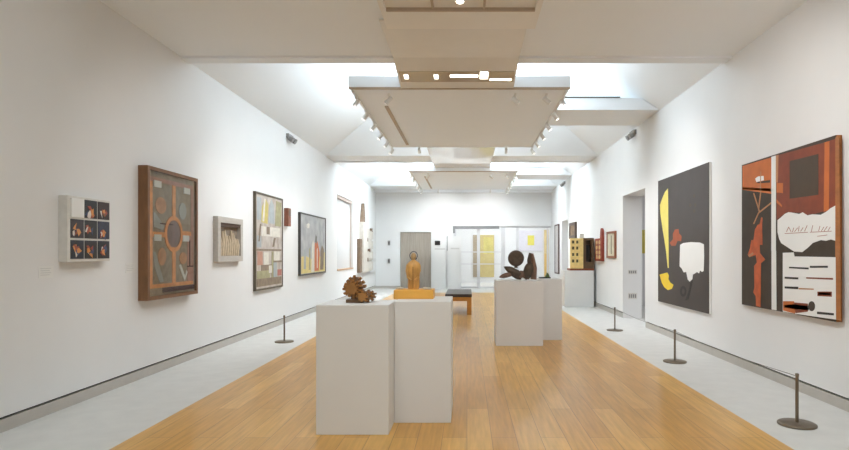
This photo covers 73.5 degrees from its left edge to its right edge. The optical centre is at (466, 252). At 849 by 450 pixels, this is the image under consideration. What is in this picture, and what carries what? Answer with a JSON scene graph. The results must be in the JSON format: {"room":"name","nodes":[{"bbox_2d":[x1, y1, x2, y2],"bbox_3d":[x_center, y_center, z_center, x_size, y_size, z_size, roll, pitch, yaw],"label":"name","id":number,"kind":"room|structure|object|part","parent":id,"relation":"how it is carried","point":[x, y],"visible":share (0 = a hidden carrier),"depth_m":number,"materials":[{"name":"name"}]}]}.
{"room":"museum","nodes":[
{"label":"museum","id":0,"kind":"room"},
{"bbox_2d":[0,0,375,417],"bbox_3d":[-4.100,-0.647,10.450,0.440,4.035,27.300,0,0,0],"label":"wall","id":1,"kind":"structure","parent":0,"point":[88,97],"depth_m":6.25,"materials":[{"name":"white paint"}]},
{"bbox_2d":[39,266,53,277],"bbox_3d":[-3.878,0.175,5.216,0.005,0.110,0.180,0,0,0],"label":"wall label","id":2,"kind":"object","parent":1,"relation":"attached to","point":[44,271],"visible":1,"depth_m":5.22,"materials":[{"name":"white paper"}]},
{"bbox_2d":[58,195,109,261],"bbox_3d":[-3.829,-0.232,5.689,0.102,0.636,0.639,0,0,0],"label":"relief","id":3,"kind":"object","parent":1,"relation":"attached to","point":[83,223],"visible":1,"depth_m":5.58,"materials":[{"name":"white paint"}]},
{"bbox_2d":[125,263,134,272],"bbox_3d":[-3.878,0.173,6.517,0.005,0.110,0.180,0,0,0],"label":"wall label","id":4,"kind":"object","parent":1,"relation":"attached to","point":[129,267],"visible":1,"depth_m":6.51,"materials":[{"name":"white paper"}]},
{"bbox_2d":[138,165,197,300],"bbox_3d":[-3.822,-0.236,7.298,0.115,1.604,1.247,0,0,0],"label":"framed artwork","id":5,"kind":"object","parent":1,"relation":"attached to","point":[167,200],"visible":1,"depth_m":7.09,"materials":[{"name":"brown wood"}]},
{"bbox_2d":[0,286,375,432],"bbox_3d":[-4.103,1.435,10.450,0.434,0.130,27.300,0,0,0],"label":"baseboard","id":6,"kind":"structure","parent":1,"relation":"attached to","point":[16,419],"depth_m":6.38,"materials":[{"name":"grey paint"}]},
{"bbox_2d":[213,216,242,261],"bbox_3d":[-3.840,-0.214,9.124,0.080,0.703,0.956,0,0,0],"label":"shadow box","id":7,"kind":"object","parent":1,"relation":"attached to","point":[227,232],"visible":1,"depth_m":9.05,"materials":[{"name":"grey wood"}]},
{"bbox_2d":[253,191,282,291],"bbox_3d":[-3.855,-0.213,11.022,0.050,1.822,1.519,0,0,0],"label":"painting","id":8,"kind":"object","parent":1,"relation":"attached to","point":[267,209],"visible":1,"depth_m":10.89,"materials":[{"name":"multicoloured paint"}]},
{"bbox_2d":[284,208,290,225],"bbox_3d":[-3.830,-0.763,12.094,0.100,0.382,0.188,0,0,0],"label":"relief","id":9,"kind":"object","parent":1,"relation":"attached to","point":[287,211],"visible":1,"depth_m":12.00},
{"bbox_2d":[286,133,296,143],"bbox_3d":[-3.799,-2.475,12.300,0.162,0.191,0.320,0,0,0],"label":"wall fixture","id":10,"kind":"object","parent":1,"relation":"attached to","point":[290,137],"visible":1,"depth_m":12.17,"materials":[{"name":"grey paint"}]},
{"bbox_2d":[298,212,325,275],"bbox_3d":[-3.850,-0.207,14.164,0.060,1.469,2.340,0,0,0],"label":"painting","id":11,"kind":"object","parent":1,"relation":"attached to","point":[311,228],"visible":1,"depth_m":13.95,"materials":[{"name":"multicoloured paint"}]},
{"bbox_2d":[337,195,352,270],"bbox_3d":[-3.942,-0.612,18.080,0.155,2.297,2.360,0,0,0],"label":"window","id":12,"kind":"structure","parent":1,"relation":"in","point":[343,204],"depth_m":18.24,"materials":[{"name":"glass"}]},
{"bbox_2d":[357,203,372,272],"bbox_3d":[-3.799,-0.560,21.325,0.158,2.520,2.750,0,0,0],"label":"relief","id":13,"kind":"object","parent":1,"relation":"attached to","point":[364,243],"visible":1,"depth_m":20.57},
{"bbox_2d":[0,288,848,449],"bbox_3d":[1.590,1.550,13.900,11.820,0.100,34.200,0,0,0],"label":"floor","id":14,"kind":"structure","parent":0,"point":[594,387],"depth_m":5.64,"materials":[{"name":"brown wood"}]},
{"bbox_2d":[275,315,293,342],"bbox_3d":[-3.080,1.275,9.540,0.310,0.450,0.310,0,0,0],"label":"stanchion","id":15,"kind":"object","parent":14,"relation":"on","point":[283,340],"visible":1,"depth_m":9.53,"materials":[{"name":"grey metal"}]},
{"bbox_3d":[-3.080,1.278,9.540,0.027,0.405,0.026,0,0,0],"label":"post","id":16,"kind":"part","parent":15,"relation":"part of","materials":[{"name":"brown metal"}]},
{"bbox_2d":[316,300,395,434],"bbox_3d":[-0.945,0.965,4.933,0.600,1.071,0.535,0,0,0],"label":"plinth","id":17,"kind":"object","parent":14,"relation":"on","point":[355,341],"visible":0.83,"depth_m":4.67,"materials":[{"name":"white paint"}]},
{"bbox_2d":[342,275,376,302],"bbox_3d":[-0.931,0.311,4.904,0.273,0.236,0.208,0,0,0],"label":"sculpture","id":18,"kind":"object","parent":17,"relation":"on","point":[353,287],"visible":1,"depth_m":4.83,"materials":[{"name":"brown wood"}]},
{"bbox_2d":[394,296,452,422],"bbox_3d":[-0.392,0.965,5.307,0.502,1.071,0.626,0,0,0],"label":"plinth","id":19,"kind":"object","parent":14,"relation":"on","point":[423,328],"visible":0.89,"depth_m":5.00,"materials":[{"name":"white paint"}]},
{"bbox_2d":[394,251,434,298],"bbox_3d":[-0.498,0.205,5.395,0.369,0.448,0.250,0,0,0],"label":"sculpture","id":20,"kind":"object","parent":19,"relation":"on","point":[413,268],"visible":1,"depth_m":5.35,"materials":[{"name":"brown wood"}]},
{"bbox_3d":[-0.556,0.185,5.362,0.043,0.154,0.069,0,0,-36],"label":"arm","id":21,"kind":"part","parent":20,"relation":"part of","materials":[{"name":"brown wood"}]},
{"bbox_3d":[-0.464,0.185,5.362,0.043,0.154,0.069,0,0,36],"label":"arm","id":22,"kind":"part","parent":20,"relation":"part of","materials":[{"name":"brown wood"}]},
{"bbox_2d":[432,236,445,288],"bbox_3d":[-1.155,0.400,23.490,0.570,2.200,0.120,0,0,0],"label":"display board","id":23,"kind":"object","parent":14,"relation":"on","point":[438,242],"visible":0.9,"depth_m":23.45,"materials":[{"name":"white paint"}]},
{"bbox_2d":[447,236,460,288],"bbox_3d":[-0.540,0.400,23.497,0.580,2.200,0.106,0,0,0],"label":"display board","id":24,"kind":"object","parent":14,"relation":"on","point":[453,242],"visible":0.9,"depth_m":23.45,"materials":[{"name":"grey metal"}]},
{"bbox_2d":[445,289,471,314],"bbox_3d":[-0.205,1.248,14.650,0.650,0.505,1.900,0,0,0],"label":"bench","id":25,"kind":"object","parent":14,"relation":"on","point":[458,294],"visible":0.78,"depth_m":13.72,"materials":[{"name":"wood"}]},
{"bbox_3d":[-0.205,1.117,14.650,0.630,0.095,1.860,0,0,0],"label":"seat rail","id":26,"kind":"part","parent":25,"relation":"part of","materials":[{"name":"orange wood"}]},
{"bbox_3d":[0.055,1.333,13.775,0.110,0.335,0.110,0,0,0],"label":"leg","id":27,"kind":"part","parent":25,"relation":"part of","materials":[{"name":"orange wood"}]},
{"bbox_2d":[494,279,542,345],"bbox_3d":[0.847,0.975,9.440,0.758,1.050,0.620,0,0,0],"label":"plinth","id":28,"kind":"object","parent":14,"relation":"on","point":[518,304],"visible":1,"depth_m":9.13,"materials":[{"name":"white paint"}]},
{"bbox_2d":[499,250,536,279],"bbox_3d":[0.848,0.201,9.420,0.635,0.496,0.165,0,0,0],"label":"disc sculpture","id":29,"kind":"object","parent":28,"relation":"on","point":[515,258],"visible":1,"depth_m":9.38,"materials":[{"name":"brown wood"}]},
{"bbox_2d":[521,277,561,339],"bbox_3d":[1.279,0.975,10.101,0.718,1.050,0.698,0,0,0],"label":"plinth","id":30,"kind":"object","parent":14,"relation":"on","point":[552,287],"visible":0.47,"depth_m":9.75,"materials":[{"name":"white paint"}]},
{"bbox_2d":[561,270,593,306],"bbox_3d":[3.115,0.994,16.000,0.810,1.013,0.600,0,0,0],"label":"plinth","id":31,"kind":"object","parent":14,"relation":"on","point":[577,286],"visible":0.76,"depth_m":15.70,"materials":[{"name":"white paint"}]},
{"bbox_2d":[567,234,593,270],"bbox_3d":[3.197,-0.028,15.950,0.673,1.029,0.440,0,0,0],"label":"sculpture","id":32,"kind":"object","parent":31,"relation":"on","point":[581,248],"visible":1,"depth_m":15.75,"materials":[{"name":"yellow wood"}]},
{"bbox_3d":[3.197,0.459,15.950,0.673,0.056,0.440,0,0,0],"label":"board","id":33,"kind":"part","parent":32,"relation":"part of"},
{"bbox_3d":[3.385,0.013,15.950,0.103,0.472,0.200,0,0,0],"label":"panel","id":34,"kind":"part","parent":32,"relation":"part of","materials":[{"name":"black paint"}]},
{"bbox_2d":[607,307,622,331],"bbox_3d":[2.860,1.275,10.950,0.310,0.450,0.310,0,0,0],"label":"stanchion","id":35,"kind":"object","parent":14,"relation":"on","point":[614,329],"visible":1,"depth_m":10.94,"materials":[{"name":"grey metal"}]},
{"bbox_3d":[2.860,1.278,10.950,0.027,0.405,0.026,0,0,0],"label":"post","id":36,"kind":"part","parent":35,"relation":"part of","materials":[{"name":"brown metal"}]},
{"bbox_2d":[616,309,686,363],"bbox_3d":[2.860,1.275,9.284,0.310,0.450,3.299,0,0,0],"label":"stanchion","id":37,"kind":"object","parent":14,"relation":"on","point":[671,361],"visible":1,"depth_m":7.78,"materials":[{"name":"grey metal"}]},
{"bbox_3d":[2.860,1.278,7.790,0.027,0.405,0.026,0,0,0],"label":"post","id":38,"kind":"part","parent":37,"relation":"part of","materials":[{"name":"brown metal"}]},
{"bbox_2d":[675,331,817,429],"bbox_3d":[2.880,1.275,6.279,0.310,0.450,2.989,0,0,0],"label":"stanchion","id":39,"kind":"object","parent":14,"relation":"on","point":[793,423],"visible":1,"depth_m":4.93,"materials":[{"name":"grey metal"}]},
{"bbox_3d":[2.870,1.090,6.364,0.006,0.035,2.820,0,0,0],"label":"cord","id":40,"kind":"part","parent":39,"relation":"part of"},
{"bbox_3d":[2.880,1.278,4.940,0.027,0.405,0.026,0,0,0],"label":"post","id":41,"kind":"part","parent":39,"relation":"part of","materials":[{"name":"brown metal"}]},
{"bbox_2d":[99,0,806,192],"bbox_3d":[-0.145,-3.348,10.450,8.350,1.545,27.900,0,0,0],"label":"ceiling","id":42,"kind":"structure","parent":0,"point":[293,61],"depth_m":7.52,"materials":[{"name":"white paint"}]},
{"bbox_2d":[379,19,526,87],"bbox_3d":[-0.147,-2.560,7.452,1.695,0.160,2.125,0,0,0],"label":"ceiling panel","id":43,"kind":"object","parent":42,"relation":"attached to","point":[423,58],"visible":0.97,"depth_m":7.52,"materials":[{"name":"paint"}]},
{"bbox_2d":[348,76,570,147],"bbox_3d":[-0.113,-2.557,10.910,3.345,0.217,4.780,0,0,0],"label":"ceiling panel","id":44,"kind":"object","parent":42,"relation":"hanging from","point":[415,117],"visible":0.93,"depth_m":9.81,"materials":[{"name":"paint"}]},
{"bbox_2d":[352,96,359,107],"bbox_3d":[-1.748,-2.362,8.900,0.127,0.172,0.100,0,0,0],"label":"track spotlight","id":45,"kind":"object","parent":44,"relation":"attached to","point":[355,104],"visible":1,"depth_m":8.87,"materials":[{"name":"white metal"}]},
{"bbox_2d":[362,110,368,120],"bbox_3d":[-1.748,-2.362,9.740,0.127,0.172,0.100,0,0,0],"label":"track spotlight","id":46,"kind":"object","parent":44,"relation":"attached to","point":[366,115],"visible":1,"depth_m":9.71,"materials":[{"name":"white metal"}]},
{"bbox_2d":[351,90,392,146],"bbox_3d":[-1.740,-2.474,10.910,0.040,0.052,4.580,0,0,0],"label":"lighting","id":47,"kind":"object","parent":44,"relation":"attached to","point":[354,92],"depth_m":10.23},
{"bbox_2d":[370,121,376,130],"bbox_3d":[-1.748,-2.362,10.580,0.127,0.172,0.100,0,0,0],"label":"track spotlight","id":48,"kind":"object","parent":44,"relation":"attached to","point":[374,126],"visible":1,"depth_m":10.55,"materials":[{"name":"white metal"}]},
{"bbox_2d":[384,93,392,104],"bbox_3d":[-1.209,-2.366,8.723,0.140,0.163,0.107,0,0,0],"label":"track spotlight","id":49,"kind":"object","parent":44,"relation":"attached to","point":[387,101],"visible":1,"depth_m":8.70,"materials":[{"name":"white metal"}]},
{"bbox_2d":[385,106,408,144],"bbox_3d":[-1.355,-2.464,11.210,0.060,0.012,3.380,0,0,0],"label":"lighting","id":50,"kind":"object","parent":44,"relation":"attached to","point":[389,111],"depth_m":10.88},
{"bbox_3d":[-0.113,-2.583,10.910,3.345,0.165,4.780,0,0,0],"label":"panel","id":51,"kind":"part","parent":44,"relation":"part of","materials":[{"name":"paint"}]},
{"bbox_2d":[511,93,519,104],"bbox_3d":[0.749,-2.366,8.723,0.141,0.162,0.106,0,0,0],"label":"track spotlight","id":52,"kind":"object","parent":44,"relation":"attached to","point":[514,99],"visible":1,"depth_m":8.70,"materials":[{"name":"white metal"}]},
{"bbox_2d":[542,93,550,104],"bbox_3d":[1.228,-2.366,8.723,0.141,0.162,0.106,0,0,0],"label":"track spotlight","id":53,"kind":"object","parent":44,"relation":"attached to","point":[545,99],"visible":1,"depth_m":8.70,"materials":[{"name":"white metal"}]},
{"bbox_2d":[545,121,551,130],"bbox_3d":[1.523,-2.362,10.580,0.126,0.172,0.100,0,0,0],"label":"track spotlight","id":54,"kind":"object","parent":44,"relation":"attached to","point":[547,126],"visible":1,"depth_m":10.55,"materials":[{"name":"white metal"}]},
{"bbox_2d":[531,90,567,147],"bbox_3d":[1.515,-2.474,10.910,0.040,0.052,4.580,0,0,0],"label":"lighting","id":55,"kind":"object","parent":44,"relation":"attached to","point":[564,92],"depth_m":10.17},
{"bbox_2d":[552,110,558,120],"bbox_3d":[1.523,-2.362,9.740,0.126,0.172,0.100,0,0,0],"label":"track spotlight","id":56,"kind":"object","parent":44,"relation":"attached to","point":[554,115],"visible":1,"depth_m":9.71,"materials":[{"name":"white metal"}]},
{"bbox_2d":[560,96,567,107],"bbox_3d":[1.523,-2.362,8.900,0.126,0.172,0.100,0,0,0],"label":"track spotlight","id":57,"kind":"object","parent":44,"relation":"attached to","point":[563,103],"visible":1,"depth_m":8.87,"materials":[{"name":"white metal"}]},
{"bbox_2d":[377,0,543,28],"bbox_3d":[-0.068,-2.595,4.395,1.671,0.137,3.990,0,0,0],"label":"ceiling panel","id":58,"kind":"object","parent":42,"relation":"attached to","point":[397,14],"visible":1,"depth_m":6.00,"materials":[{"name":"white metal"}]},
{"bbox_3d":[-0.068,-2.570,4.165,1.551,0.020,3.530,0,0,0],"label":"glazed panel","id":59,"kind":"part","parent":58,"relation":"part of","materials":[{"name":"white glass"}]},
{"bbox_2d":[427,147,494,167],"bbox_3d":[-0.147,-2.620,15.270,1.695,0.040,3.930,0,0,0],"label":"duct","id":60,"kind":"object","parent":42,"relation":"attached to","point":[441,157],"visible":0.64,"depth_m":15.25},
{"bbox_2d":[379,63,545,75],"bbox_3d":[-0.100,-4.090,11.695,3.600,0.100,7.610,0,0,0],"label":"window","id":61,"kind":"structure","parent":42,"relation":"attached to","point":[523,69],"depth_m":12.46,"materials":[{"name":"white glass"}]},
{"bbox_2d":[408,166,517,189],"bbox_3d":[-0.113,-2.557,19.620,3.345,0.217,4.760,0,0,0],"label":"ceiling panel","id":62,"kind":"object","parent":42,"relation":"hanging from","point":[440,178],"visible":0.92,"depth_m":18.52,"materials":[{"name":"paint"}]},
{"bbox_3d":[-0.113,-2.583,19.620,3.345,0.165,4.760,0,0,0],"label":"panel","id":63,"kind":"part","parent":62,"relation":"part of","materials":[{"name":"paint"}]},
{"bbox_2d":[514,167,571,179],"bbox_3d":[2.292,-2.789,19.914,2.585,0.245,1.312,0,0,0],"label":"duct","id":64,"kind":"object","parent":42,"relation":"attached to","point":[524,173],"visible":0.68,"depth_m":19.27,"materials":[{"name":"white paint"}]},
{"bbox_3d":[1.925,-2.901,19.289,1.850,0.022,0.062,0,0,0],"label":"trim","id":65,"kind":"part","parent":64,"relation":"part of","materials":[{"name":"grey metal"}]},
{"bbox_2d":[549,97,658,125],"bbox_3d":[2.292,-2.789,11.194,2.585,0.245,1.312,0,0,0],"label":"beam","id":66,"kind":"structure","parent":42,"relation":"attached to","point":[580,111],"depth_m":10.74,"materials":[{"name":"white paint"}]},
{"bbox_3d":[1.925,-2.901,10.569,1.850,0.022,0.062,0,0,0],"label":"trim","id":67,"kind":"part","parent":66,"relation":"part of","materials":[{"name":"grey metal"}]},
{"bbox_2d":[375,193,550,287],"bbox_3d":[0.440,-0.583,24.250,9.520,4.165,0.300,0,0,0],"label":"wall","id":68,"kind":"structure","parent":0,"point":[437,214],"depth_m":24.10,"materials":[{"name":"white paint"}]},
{"bbox_2d":[376,286,399,287],"bbox_3d":[-3.365,1.450,24.090,1.030,0.100,0.020,0,0,0],"label":"baseboard","id":69,"kind":"structure","parent":68,"relation":"attached to","point":[376,286],"depth_m":24.08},
{"bbox_2d":[400,232,430,287],"bbox_3d":[-2.190,0.305,24.215,1.320,2.390,0.090,0,0,0],"label":"door","id":70,"kind":"structure","parent":68,"relation":"in","point":[420,242],"depth_m":24.17,"materials":[{"name":"grey wood"}]},
{"bbox_2d":[453,226,550,287],"bbox_3d":[1.495,0.175,24.170,4.190,2.649,0.180,0,0,0],"label":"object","id":71,"kind":"structure","parent":68,"relation":"in","point":[485,250],"depth_m":24.21,"materials":[{"name":"clear glass"}]},
{"bbox_2d":[453,226,549,235],"bbox_3d":[1.000,-0.250,26.550,8.400,3.500,4.300,0,0,0],"label":"wall","id":72,"kind":"structure","parent":0,"point":[499,226],"depth_m":28.50,"materials":[{"name":"white paint"}]},
{"bbox_2d":[642,195,644,304],"bbox_3d":[5.715,-0.250,15.950,3.370,3.500,16.300,0,0,0],"label":"wall","id":73,"kind":"structure","parent":0,"point":[643,197],"depth_m":16.20,"materials":[{"name":"white paint"}]},
{"bbox_2d":[642,228,644,254],"bbox_3d":[5.200,-0.325,16.175,0.600,0.750,0.050,0,0,0],"label":"framed picture","id":74,"kind":"object","parent":73,"relation":"attached to","point":[643,229],"visible":0.02,"depth_m":16.15},
{"bbox_2d":[551,0,848,398],"bbox_3d":[3.810,-0.647,10.450,0.440,4.035,27.300,0,0,0],"label":"wall","id":75,"kind":"structure","parent":0,"point":[787,89],"depth_m":7.57,"materials":[{"name":"white paint"}]},
{"bbox_2d":[554,224,559,273],"bbox_3d":[3.565,-0.155,22.425,0.050,1.950,0.950,0,0,0],"label":"framed picture","id":76,"kind":"object","parent":75,"relation":"attached to","point":[557,226],"visible":1,"depth_m":22.26},
{"bbox_2d":[569,222,576,238],"bbox_3d":[3.555,-0.755,19.005,0.070,0.537,1.066,0,0,0],"label":"framed picture","id":77,"kind":"object","parent":75,"relation":"attached to","point":[572,226],"visible":0.83,"depth_m":18.87},
{"bbox_2d":[595,228,603,260],"bbox_3d":[3.544,-0.220,15.150,0.088,0.868,0.722,0,0,0],"label":"relief","id":78,"kind":"object","parent":75,"relation":"attached to","point":[599,243],"visible":1,"depth_m":14.90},
{"bbox_2d":[606,231,616,257],"bbox_3d":[3.565,-0.204,13.981,0.050,0.656,0.798,0,0,0],"label":"framed picture","id":79,"kind":"object","parent":75,"relation":"attached to","point":[611,237],"visible":1,"depth_m":13.93,"materials":[{"name":"wood"}]},
{"bbox_2d":[625,129,635,140],"bbox_3d":[3.509,-2.525,12.150,0.162,0.191,0.320,0,0,0],"label":"wall fixture","id":80,"kind":"object","parent":75,"relation":"attached to","point":[632,133],"visible":1,"depth_m":12.03,"materials":[{"name":"grey paint"}]},
{"bbox_2d":[628,293,636,298],"bbox_3d":[3.810,0.990,13.024,0.200,0.140,0.011,0,0,0],"label":"wall plate","id":81,"kind":"object","parent":75,"relation":"attached to","point":[630,295],"visible":1,"depth_m":13.02,"materials":[{"name":"white paint"}]},
{"bbox_2d":[628,270,636,273],"bbox_3d":[3.810,0.437,13.024,0.200,0.100,0.011,0,0,0],"label":"wall plate","id":82,"kind":"object","parent":75,"relation":"attached to","point":[629,271],"visible":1,"depth_m":13.02,"materials":[{"name":"white paint"}]},
{"bbox_2d":[623,312,645,327],"bbox_3d":[3.810,1.433,16.405,0.438,0.134,10.030,0,0,0],"label":"trim","id":83,"kind":"structure","parent":75,"relation":"attached to","point":[633,314],"depth_m":13.03,"materials":[{"name":"white paint"}]},
{"bbox_2d":[658,162,711,313],"bbox_3d":[3.568,-0.220,9.411,0.040,2.230,2.217,0,0,0],"label":"painting","id":84,"kind":"object","parent":75,"relation":"attached to","point":[684,198],"visible":1,"depth_m":9.15,"materials":[{"name":"grey paint"}]},
{"bbox_2d":[594,302,848,411],"bbox_3d":[3.813,1.435,10.450,0.434,0.130,27.300,0,0,0],"label":"baseboard","id":85,"kind":"structure","parent":75,"relation":"attached to","point":[841,402],"depth_m":6.98,"materials":[{"name":"grey paint"}]},
{"bbox_2d":[742,135,841,321],"bbox_3d":[3.557,-0.234,6.306,0.062,1.789,1.930,0,0,0],"label":"painting","id":86,"kind":"object","parent":75,"relation":"attached to","point":[792,199],"visible":1,"depth_m":6.06,"materials":[{"name":"multicoloured paint"}]}
]}

